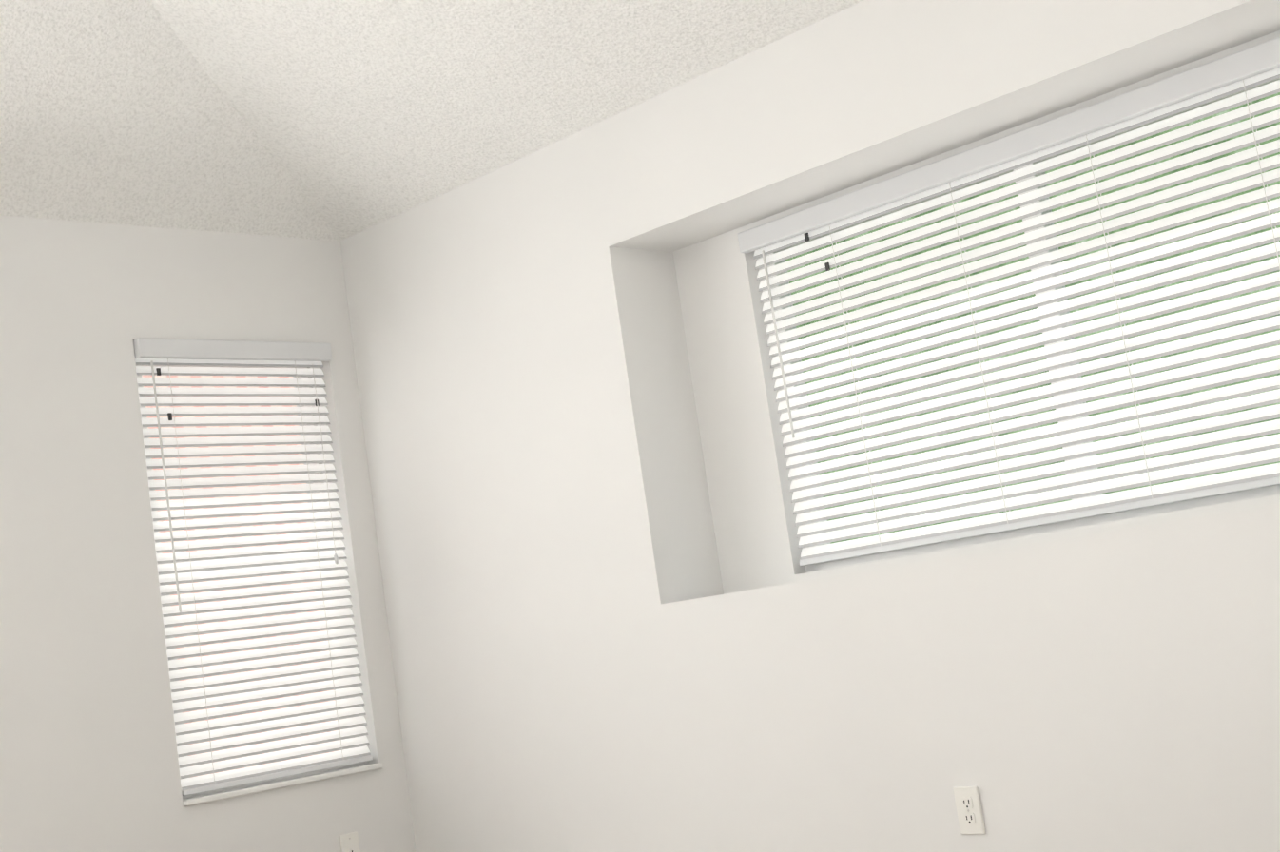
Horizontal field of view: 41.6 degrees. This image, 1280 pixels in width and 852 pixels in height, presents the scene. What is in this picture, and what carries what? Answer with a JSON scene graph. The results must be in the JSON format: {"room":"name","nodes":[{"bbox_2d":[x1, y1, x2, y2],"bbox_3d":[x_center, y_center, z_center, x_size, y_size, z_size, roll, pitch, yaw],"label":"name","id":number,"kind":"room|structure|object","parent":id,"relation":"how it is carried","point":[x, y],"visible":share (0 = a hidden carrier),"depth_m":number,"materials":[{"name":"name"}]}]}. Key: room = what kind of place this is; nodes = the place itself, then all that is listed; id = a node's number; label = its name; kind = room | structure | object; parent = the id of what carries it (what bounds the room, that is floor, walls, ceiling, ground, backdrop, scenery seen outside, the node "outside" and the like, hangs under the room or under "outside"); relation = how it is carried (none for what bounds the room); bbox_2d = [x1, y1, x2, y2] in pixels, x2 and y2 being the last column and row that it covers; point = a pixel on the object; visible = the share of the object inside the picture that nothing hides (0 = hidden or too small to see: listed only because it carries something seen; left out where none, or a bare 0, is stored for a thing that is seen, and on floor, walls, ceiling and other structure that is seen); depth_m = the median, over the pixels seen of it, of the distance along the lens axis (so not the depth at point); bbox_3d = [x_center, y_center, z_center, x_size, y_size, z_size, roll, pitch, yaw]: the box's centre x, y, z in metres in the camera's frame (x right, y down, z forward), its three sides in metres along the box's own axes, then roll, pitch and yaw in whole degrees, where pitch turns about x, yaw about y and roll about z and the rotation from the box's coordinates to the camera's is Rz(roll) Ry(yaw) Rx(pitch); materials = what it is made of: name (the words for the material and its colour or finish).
{"room":"empty bedroom","nodes":[
{"label":"empty bedroom","id":0,"kind":"room"},
{"bbox_2d":[0,214,416,851],"bbox_3d":[-2.726,0.157,4.310,4.850,3.300,0.150,-1,-10,-45],"label":"wall","id":1,"kind":"structure","parent":0,"point":[87,751],"depth_m":5.26,"materials":[{"name":"white paint"}]},
{"bbox_2d":[133,337,382,806],"bbox_3d":[-1.300,0.456,5.634,0.750,1.490,0.161,-1,-10,-45],"label":"window blind","id":2,"kind":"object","parent":1,"relation":"in","point":[322,555],"depth_m":5.60,"materials":[{"name":"white plastic"}]},
{"bbox_2d":[339,832,360,851],"bbox_3d":[-0.964,1.419,5.622,0.072,0.118,0.014,-1,-10,-45],"label":"electrical outlet","id":3,"kind":"object","parent":1,"relation":"attached to","point":[349,843],"visible":1,"depth_m":5.62,"materials":[{"name":"white plastic"}]},
{"bbox_2d":[0,0,864,241],"bbox_3d":[-0.956,-1.452,2.686,4.872,0.746,5.389,-1,-10,-45],"label":"ceiling","id":4,"kind":"structure","parent":0,"point":[333,120],"depth_m":5.10,"materials":[{"name":"white paint"}]},
{"bbox_2d":[340,0,1279,851],"bbox_3d":[1.000,-0.384,4.322,0.420,3.300,5.530,-1,-10,-45],"label":"wall","id":5,"kind":"structure","parent":0,"point":[620,618],"depth_m":4.88,"materials":[{"name":"white paint"}]},
{"bbox_2d":[953,786,985,834],"bbox_3d":[0.824,0.963,4.219,0.011,0.118,0.072,-1,-10,-45],"label":"electrical outlet","id":6,"kind":"object","parent":5,"relation":"attached to","point":[968,805],"visible":1,"depth_m":4.21,"materials":[{"name":"white plastic"}]},
{"bbox_2d":[737,37,1279,572],"bbox_3d":[1.079,-0.252,4.415,0.151,1.040,1.900,-1,-10,-45],"label":"window blind","id":7,"kind":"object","parent":5,"relation":"attached to","point":[1027,161],"visible":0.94,"depth_m":4.41,"materials":[{"name":"white plastic"}]},
{"label":"outside","id":8,"kind":"structure","parent":0,"visible":0},
{"bbox_2d":[141,375,338,777],"bbox_3d":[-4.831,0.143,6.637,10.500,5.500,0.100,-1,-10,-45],"label":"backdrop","id":9,"kind":"structure","parent":8,"point":[247,377],"depth_m":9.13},
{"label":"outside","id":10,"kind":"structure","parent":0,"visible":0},
{"bbox_2d":[785,92,1279,543],"bbox_3d":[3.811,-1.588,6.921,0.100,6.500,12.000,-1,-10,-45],"label":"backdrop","id":11,"kind":"structure","parent":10,"point":[1119,203],"depth_m":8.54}
]}

